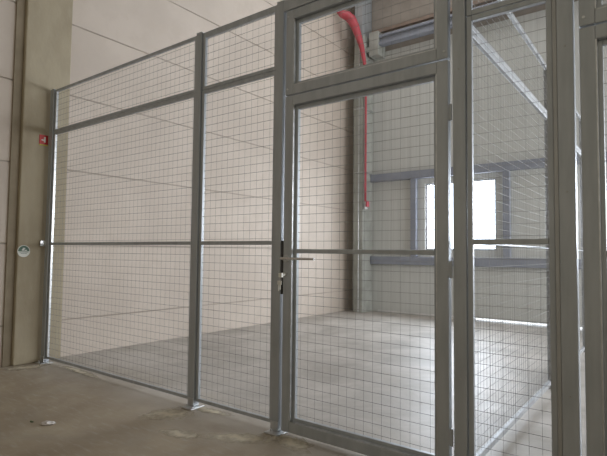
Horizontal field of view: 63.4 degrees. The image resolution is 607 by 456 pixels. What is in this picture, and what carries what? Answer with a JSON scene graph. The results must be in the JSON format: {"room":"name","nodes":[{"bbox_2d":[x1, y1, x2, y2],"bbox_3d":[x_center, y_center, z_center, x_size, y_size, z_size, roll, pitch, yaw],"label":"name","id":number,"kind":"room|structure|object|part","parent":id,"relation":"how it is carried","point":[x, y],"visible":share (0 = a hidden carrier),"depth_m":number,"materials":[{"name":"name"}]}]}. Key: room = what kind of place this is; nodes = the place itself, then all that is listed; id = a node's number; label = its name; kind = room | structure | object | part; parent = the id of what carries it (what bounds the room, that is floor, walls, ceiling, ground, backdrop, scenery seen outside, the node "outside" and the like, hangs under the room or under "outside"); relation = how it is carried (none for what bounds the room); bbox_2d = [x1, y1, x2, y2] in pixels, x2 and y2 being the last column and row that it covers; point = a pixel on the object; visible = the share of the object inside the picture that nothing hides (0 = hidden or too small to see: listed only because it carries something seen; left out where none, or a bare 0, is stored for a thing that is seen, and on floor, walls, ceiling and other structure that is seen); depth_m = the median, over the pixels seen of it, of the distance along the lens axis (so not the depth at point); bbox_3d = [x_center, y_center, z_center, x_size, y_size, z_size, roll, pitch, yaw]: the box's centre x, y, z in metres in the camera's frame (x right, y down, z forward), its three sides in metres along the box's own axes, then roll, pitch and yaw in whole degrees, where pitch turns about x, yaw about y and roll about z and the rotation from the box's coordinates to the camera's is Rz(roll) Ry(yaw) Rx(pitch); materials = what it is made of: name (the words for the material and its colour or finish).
{"room":"warehouse interior","nodes":[
{"label":"warehouse interior","id":0,"kind":"room"},
{"bbox_2d":[0,0,353,366],"bbox_3d":[-3.746,-2.269,4.468,0.200,7.300,16.420,-2,-4,37],"label":"wall","id":1,"kind":"structure","parent":0,"point":[106,34],"depth_m":6.87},
{"bbox_2d":[0,309,586,455],"bbox_3d":[3.507,1.456,2.287,15.200,0.200,22.000,-2,-4,37],"label":"floor","id":2,"kind":"structure","parent":0,"point":[97,414],"depth_m":4.21,"materials":[{"name":"concrete"}]},
{"bbox_2d":[8,365,40,369],"bbox_3d":[-2.826,1.422,5.016,0.481,0.001,0.261,2,-3,-32],"label":"drilling dust","id":3,"kind":"object","parent":2,"relation":"on","point":[26,366],"visible":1,"depth_m":5.01,"materials":[{"name":"beige"}]},
{"bbox_2d":[1,0,72,366],"bbox_3d":[-2.856,-2.211,5.429,0.066,7.300,0.580,-2,-4,37],"label":"concrete pillar","id":4,"kind":"structure","parent":2,"relation":"on","point":[43,28],"depth_m":5.27,"materials":[{"name":"beige concrete"}]},
{"bbox_2d":[17,245,29,256],"bbox_3d":[-2.942,0.243,5.165,0.006,0.126,0.126,-2,-4,37],"label":"round sign","id":5,"kind":"object","parent":4,"relation":"attached to","point":[23,251],"visible":1,"depth_m":5.16,"materials":[{"name":"white plastic"}]},
{"bbox_2d":[39,134,47,145],"bbox_3d":[-2.831,-0.955,5.354,0.008,0.116,0.092,-2,-4,37],"label":"sign","id":6,"kind":"object","parent":4,"relation":"attached to","point":[43,139],"visible":1,"depth_m":5.35,"materials":[{"name":"red plastic"}]},
{"bbox_2d":[34,89,55,364],"bbox_3d":[-2.757,-0.043,5.313,0.135,2.961,0.135,-2,-4,37],"label":"steel post","id":7,"kind":"object","parent":2,"relation":"on","point":[46,243],"visible":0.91,"depth_m":5.30,"materials":[{"name":"grey metal"}]},
{"bbox_3d":[-2.770,1.431,5.236,0.127,0.008,0.135,-2,-4,37],"label":"plate","id":8,"kind":"part","parent":7,"relation":"part of","materials":[{"name":"metal"}]},
{"bbox_2d":[46,93,194,398],"bbox_3d":[-1.799,0.149,4.604,2.320,2.436,0.029,-2,-4,37],"label":"mesh panel","id":9,"kind":"object","parent":7,"relation":"attached to","point":[190,96],"visible":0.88,"depth_m":4.53,"materials":[{"name":"metal"}]},
{"bbox_3d":[-1.799,0.145,4.604,2.264,0.028,0.029,-2,-4,37],"label":"rail","id":10,"kind":"part","parent":9,"relation":"part of","materials":[{"name":"grey metal"}]},
{"bbox_2d":[54,36,196,131],"bbox_3d":[-1.782,-1.304,4.678,2.320,0.468,0.026,-2,-4,37],"label":"mesh panel","id":11,"kind":"object","parent":7,"relation":"attached to","point":[193,39],"visible":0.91,"depth_m":4.56,"materials":[{"name":"metal"}]},
{"bbox_2d":[41,420,54,424],"bbox_3d":[-1.765,1.342,3.390,0.092,0.023,0.070,0,-3,8],"label":"crumpled paper","id":12,"kind":"object","parent":2,"relation":"on","point":[46,422],"visible":1,"depth_m":3.37,"materials":[{"name":"white paper"}]},
{"bbox_2d":[63,366,92,375],"bbox_3d":[-2.229,1.422,4.883,0.955,0.001,0.112,-2,-4,39],"label":"drilling dust","id":13,"kind":"object","parent":2,"relation":"on","point":[73,369],"visible":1,"depth_m":4.87,"materials":[{"name":"beige"}]},
{"bbox_2d":[146,409,193,419],"bbox_3d":[-0.998,1.374,3.661,0.418,0.001,0.356,0,-3,7],"label":"drilling dust","id":14,"kind":"object","parent":2,"relation":"on","point":[171,413],"visible":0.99,"depth_m":3.61,"materials":[{"name":"beige"}]},
{"bbox_2d":[160,429,195,438],"bbox_3d":[-0.823,1.354,3.234,0.378,0.001,0.161,0,-3,20],"label":"drilling dust","id":15,"kind":"object","parent":2,"relation":"on","point":[171,432],"visible":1,"depth_m":3.22,"materials":[{"name":"beige"}]},
{"bbox_2d":[181,32,204,409],"bbox_3d":[-0.839,-0.095,3.873,0.117,2.961,0.135,-2,-4,37],"label":"steel post","id":16,"kind":"object","parent":2,"relation":"on","point":[192,404],"visible":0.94,"depth_m":3.87,"materials":[{"name":"grey metal"}]},
{"bbox_3d":[-0.855,1.380,3.799,0.117,0.008,0.135,-2,-4,37],"label":"plate","id":17,"kind":"part","parent":16,"relation":"part of","materials":[{"name":"metal"}]},
{"bbox_2d":[197,407,228,415],"bbox_3d":[-0.714,1.380,3.715,0.514,0.001,0.135,-1,-3,31],"label":"drilling dust","id":18,"kind":"object","parent":2,"relation":"on","point":[203,409],"visible":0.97,"depth_m":3.71,"materials":[{"name":"beige"}]},
{"bbox_2d":[207,433,271,442],"bbox_3d":[-0.417,1.356,3.180,0.596,0.001,0.210,0,-3,8],"label":"drilling dust","id":19,"kind":"object","parent":2,"relation":"on","point":[251,438],"visible":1,"depth_m":3.18,"materials":[{"name":"beige"}]},
{"bbox_2d":[264,0,286,436],"bbox_3d":[-0.161,-0.113,3.364,0.119,2.961,0.135,-2,-4,37],"label":"steel post","id":20,"kind":"object","parent":2,"relation":"on","point":[275,422],"visible":0.83,"depth_m":3.36,"materials":[{"name":"grey metal"}]},
{"bbox_2d":[195,70,275,421],"bbox_3d":[-0.504,0.115,3.632,0.779,2.436,0.029,-2,-4,37],"label":"mesh panel","id":21,"kind":"object","parent":20,"relation":"attached to","point":[205,93],"visible":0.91,"depth_m":3.66,"materials":[{"name":"grey metal"}]},
{"bbox_3d":[-0.504,0.111,3.632,0.723,0.028,0.029,-2,-4,37],"label":"rail","id":22,"kind":"part","parent":21,"relation":"part of","materials":[{"name":"grey metal"}]},
{"bbox_2d":[202,5,276,90],"bbox_3d":[-0.487,-1.338,3.706,0.779,0.468,0.026,-2,-4,37],"label":"mesh panel","id":23,"kind":"object","parent":20,"relation":"attached to","point":[266,13],"visible":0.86,"depth_m":3.70,"materials":[{"name":"grey metal"}]},
{"bbox_3d":[-0.177,1.362,3.290,0.119,0.008,0.135,-2,-4,37],"label":"plate","id":24,"kind":"part","parent":20,"relation":"part of","materials":[{"name":"metal"}]},
{"bbox_2d":[284,0,317,12],"bbox_3d":[0.353,-1.556,3.083,1.189,0.083,0.052,-2,-4,37],"label":"header beam","id":25,"kind":"structure","parent":20,"relation":"attached to","point":[289,5],"depth_m":3.36,"materials":[{"name":"grey metal"}]},
{"bbox_2d":[285,0,449,96],"bbox_3d":[0.351,-1.214,3.068,1.144,0.592,0.062,-2,-4,37],"label":"transom panel","id":26,"kind":"object","parent":25,"relation":"attached to","point":[295,18],"visible":0.96,"depth_m":3.11,"materials":[{"name":"grey metal"}]},
{"bbox_3d":[0.351,-1.477,3.078,1.014,0.065,0.044,-2,-4,37],"label":"rail","id":27,"kind":"part","parent":26,"relation":"part of","materials":[{"name":"grey metal"}]},
{"bbox_3d":[0.346,-0.951,3.052,1.014,0.065,0.044,-2,-4,37],"label":"rail","id":28,"kind":"part","parent":26,"relation":"part of","materials":[{"name":"grey metal"}]},
{"bbox_2d":[272,435,308,452],"bbox_3d":[-0.069,1.356,3.109,0.200,0.001,0.454,3,-4,-34],"label":"drilling dust","id":29,"kind":"object","parent":2,"relation":"on","point":[289,441],"visible":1,"depth_m":3.10,"materials":[{"name":"beige"}]},
{"bbox_2d":[353,0,372,312],"bbox_3d":[1.260,-1.918,10.331,0.235,7.300,0.415,-2,-4,37],"label":"column","id":30,"kind":"structure","parent":2,"relation":"on","point":[365,240],"depth_m":10.17,"materials":[{"name":"metal"}]},
{"bbox_2d":[337,10,368,208],"bbox_3d":[0.999,-2.415,9.980,0.697,4.052,0.206,1,-3,-13],"label":"pipe","id":31,"kind":"object","parent":30,"relation":"attached to","point":[347,15],"visible":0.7,"depth_m":10.03,"materials":[{"name":"paint"}]},
{"bbox_2d":[357,49,359,312],"bbox_3d":[1.135,-1.130,10.099,0.018,5.700,0.018,-2,-4,37],"label":"conduit","id":32,"kind":"object","parent":30,"relation":"attached to","point":[359,49],"visible":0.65,"depth_m":10.06,"materials":[{"name":"metal"}]},
{"bbox_3d":[1.282,-4.788,10.492,0.180,1.550,0.400,-2,-4,37],"label":"post","id":33,"kind":"part","parent":30,"relation":"part of","materials":[{"name":"grey metal"}]},
{"bbox_2d":[366,31,384,60],"bbox_3d":[1.519,-3.818,10.332,0.290,0.500,0.320,-2,-4,37],"label":"bracket","id":34,"kind":"object","parent":30,"relation":"attached to","point":[377,53],"visible":0.91,"depth_m":10.19,"materials":[{"name":"metal"}]},
{"bbox_2d":[379,0,544,46],"bbox_3d":[4.862,-3.966,7.750,8.160,0.210,0.160,-2,-4,37],"label":"beam","id":35,"kind":"structure","parent":34,"relation":"attached to","point":[417,32],"depth_m":9.72,"materials":[{"name":"grey metal"}]},
{"bbox_2d":[452,0,468,455],"bbox_3d":[0.846,-0.140,2.608,0.126,2.961,0.135,-2,-4,37],"label":"steel post","id":36,"kind":"object","parent":2,"relation":"on","point":[459,45],"visible":0.98,"depth_m":2.60,"materials":[{"name":"grey metal"}]},
{"bbox_2d":[280,60,453,455],"bbox_3d":[0.318,0.210,2.968,1.180,2.247,0.128,-2,-4,37],"label":"door","id":37,"kind":"structure","parent":36,"relation":"attached to","point":[438,73],"depth_m":2.93,"materials":[{"name":"grey metal"}]},
{"bbox_2d":[277,273,283,290],"bbox_3d":[-0.147,0.359,3.263,0.038,0.119,0.045,-2,-4,37],"label":"key","id":38,"kind":"object","parent":37,"relation":"hanging from","point":[279,282],"visible":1,"depth_m":3.25,"materials":[{"name":"silver metal"}]},
{"bbox_3d":[-0.137,0.267,3.331,0.015,0.360,0.033,-2,-4,37],"label":"lock plate","id":39,"kind":"part","parent":37,"relation":"part of","materials":[{"name":"plastic"}]},
{"bbox_3d":[-0.030,0.200,3.195,0.283,0.019,0.070,-2,-4,37],"label":"lever handle","id":40,"kind":"part","parent":37,"relation":"part of","materials":[{"name":"metal"}]},
{"bbox_3d":[0.321,1.301,2.938,1.014,0.065,0.044,-2,-4,37],"label":"rail","id":41,"kind":"part","parent":37,"relation":"part of","materials":[{"name":"grey metal"}]},
{"bbox_3d":[0.345,-0.878,3.048,1.014,0.065,0.044,-2,-4,37],"label":"rail","id":42,"kind":"part","parent":37,"relation":"part of","materials":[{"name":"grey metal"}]},
{"bbox_3d":[0.345,0.146,3.012,0.960,0.028,0.028,-2,-4,37],"label":"rail","id":43,"kind":"part","parent":37,"relation":"part of","materials":[{"name":"grey metal"}]},
{"bbox_2d":[543,68,550,387],"bbox_3d":[2.270,-0.031,4.529,0.062,2.953,0.059,-2,-4,37],"label":"steel post","id":44,"kind":"object","parent":2,"relation":"on","point":[543,68],"visible":0.15,"depth_m":4.52,"materials":[{"name":"grey metal"}]},
{"bbox_2d":[473,0,546,113],"bbox_3d":[1.571,-1.319,3.645,0.026,0.468,2.310,-2,-4,37],"label":"mesh panel","id":45,"kind":"object","parent":44,"relation":"attached to","point":[518,27],"visible":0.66,"depth_m":3.74,"materials":[{"name":"metal"}]},
{"bbox_2d":[473,32,550,455],"bbox_3d":[1.555,0.134,3.571,0.026,2.436,2.310,-2,-4,37],"label":"mesh panel","id":46,"kind":"object","parent":44,"relation":"attached to","point":[483,451],"visible":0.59,"depth_m":3.47,"materials":[{"name":"metal"}]},
{"bbox_3d":[1.551,0.131,3.575,0.014,0.014,2.254,-2,-4,37],"label":"rail","id":47,"kind":"part","parent":46,"relation":"part of","materials":[{"name":"grey metal"}]},
{"bbox_2d":[552,0,581,455],"bbox_3d":[1.252,-0.151,2.304,0.135,2.961,0.135,-2,-4,37],"label":"steel post","id":48,"kind":"object","parent":2,"relation":"on","point":[563,32],"visible":1,"depth_m":2.30,"materials":[{"name":"grey metal"}]},
{"bbox_2d":[466,0,525,16],"bbox_3d":[1.055,-1.380,2.548,0.418,0.468,0.026,-2,-4,37],"label":"mesh panel","id":49,"kind":"object","parent":48,"relation":"attached to","point":[470,11],"visible":0.96,"depth_m":2.59,"materials":[{"name":"grey metal"}]},
{"bbox_2d":[466,0,557,455],"bbox_3d":[1.038,0.073,2.474,0.418,2.436,0.029,-2,-4,37],"label":"mesh panel","id":50,"kind":"object","parent":48,"relation":"attached to","point":[528,3],"visible":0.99,"depth_m":2.49,"materials":[{"name":"grey metal"}]},
{"bbox_3d":[1.038,0.069,2.474,0.362,0.028,0.029,-2,-4,37],"label":"rail","id":51,"kind":"part","parent":50,"relation":"part of","materials":[{"name":"grey metal"}]},
{"bbox_2d":[579,121,584,350],"bbox_3d":[3.563,0.070,6.248,0.062,2.953,0.059,-2,-4,37],"label":"steel post","id":52,"kind":"object","parent":2,"relation":"on","point":[579,121],"visible":0.12,"depth_m":6.24,"materials":[{"name":"metal"}]},
{"bbox_2d":[576,110,580,152],"bbox_3d":[2.932,-1.212,5.453,0.026,0.468,2.088,-2,-4,37],"label":"mesh panel","id":53,"kind":"object","parent":52,"relation":"attached to","point":[577,113],"visible":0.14,"depth_m":6.10,"materials":[{"name":"metal"}]},
{"bbox_2d":[577,149,584,354],"bbox_3d":[2.916,0.241,5.379,0.026,2.436,2.088,-2,-4,37],"label":"mesh panel","id":54,"kind":"object","parent":52,"relation":"attached to","point":[582,349],"visible":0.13,"depth_m":6.07,"materials":[{"name":"metal"}]},
{"bbox_3d":[2.262,-0.181,1.570,0.062,2.953,0.059,-2,-4,37],"label":"steel post","id":55,"kind":"object","parent":2,"relation":"on","visible":0},
{"bbox_2d":[579,22,606,455],"bbox_3d":[1.758,0.173,1.927,1.152,2.247,0.063,-2,-4,37],"label":"door","id":56,"kind":"structure","parent":55,"relation":"attached to","point":[592,39],"depth_m":2.24,"materials":[{"name":"grey metal"}]},
{"bbox_3d":[1.760,-0.916,1.986,1.001,0.065,0.044,-2,-4,37],"label":"rail","id":57,"kind":"part","parent":56,"relation":"part of","materials":[{"name":"grey metal"}]},
{"bbox_3d":[1.760,0.174,1.948,0.999,2.115,0.028,-2,-4,37],"label":"frame","id":58,"kind":"part","parent":56,"relation":"part of","materials":[{"name":"grey metal"}]},
{"bbox_2d":[352,0,606,326],"bbox_3d":[4.753,-1.992,8.092,9.028,7.300,0.200,-2,-4,37],"label":"wall","id":59,"kind":"structure","parent":0,"point":[381,273],"depth_m":9.09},
{"bbox_2d":[410,179,417,256],"bbox_3d":[2.190,-0.203,9.734,0.115,1.543,0.090,-2,-4,37],"label":"trim","id":60,"kind":"structure","parent":59,"relation":"attached to","point":[413,182],"depth_m":9.70,"materials":[{"name":"blue paint"}]},
{"bbox_2d":[378,310,453,318],"bbox_3d":[2.318,1.688,9.566,1.950,0.045,0.025,-2,-4,37],"label":"baseboard","id":61,"kind":"structure","parent":59,"relation":"attached to","point":[385,311],"depth_m":9.72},
{"bbox_2d":[372,0,496,33],"bbox_3d":[4.855,-4.245,7.985,8.440,0.070,0.100,-2,-4,37],"label":"wall purlin","id":62,"kind":"structure","parent":59,"relation":"attached to","point":[423,18],"depth_m":9.90,"materials":[{"name":"grey metal"}]},
{"bbox_2d":[426,178,496,250],"bbox_3d":[2.970,-0.232,9.292,1.356,1.315,0.080,-2,-4,37],"label":"window","id":63,"kind":"structure","parent":59,"relation":"in","point":[491,179],"depth_m":9.62,"materials":[{"name":"white plastic"}]},
{"bbox_2d":[370,256,580,268],"bbox_3d":[4.790,0.578,7.725,8.440,0.160,0.100,-2,-4,37],"label":"trim","id":64,"kind":"structure","parent":59,"relation":"attached to","point":[481,262],"depth_m":8.88,"materials":[{"name":"blue paint"}]},
{"bbox_2d":[371,152,606,182],"bbox_3d":[4.809,-1.125,7.811,8.440,0.160,0.100,-2,-4,37],"label":"trim","id":65,"kind":"structure","parent":59,"relation":"attached to","point":[422,174],"depth_m":8.97,"materials":[{"name":"blue paint"}]},
{"bbox_2d":[502,170,510,257],"bbox_3d":[3.593,-0.241,8.680,0.115,1.543,0.090,-2,-4,37],"label":"trim","id":66,"kind":"structure","parent":59,"relation":"attached to","point":[506,183],"depth_m":8.64,"materials":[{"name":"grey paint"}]},
{"bbox_3d":[1.770,-1.594,2.019,1.185,0.083,0.052,-2,-4,37],"label":"header beam","id":67,"kind":"structure","parent":0,"visible":0},
{"bbox_2d":[578,0,606,27],"bbox_3d":[1.766,-1.252,2.006,1.131,0.592,0.062,-2,-4,37],"label":"transom panel","id":68,"kind":"object","parent":67,"relation":"attached to","point":[591,12],"visible":0.89,"depth_m":2.28,"materials":[{"name":"grey metal"}]},
{"bbox_3d":[1.760,-0.989,1.990,1.001,0.065,0.044,-2,-4,37],"label":"rail","id":69,"kind":"part","parent":68,"relation":"part of","materials":[{"name":"grey metal"}]},
{"bbox_3d":[1.776,-1.251,2.020,0.999,0.460,0.028,-2,-4,37],"label":"frame","id":70,"kind":"part","parent":68,"relation":"part of","materials":[{"name":"grey metal"}]}
]}

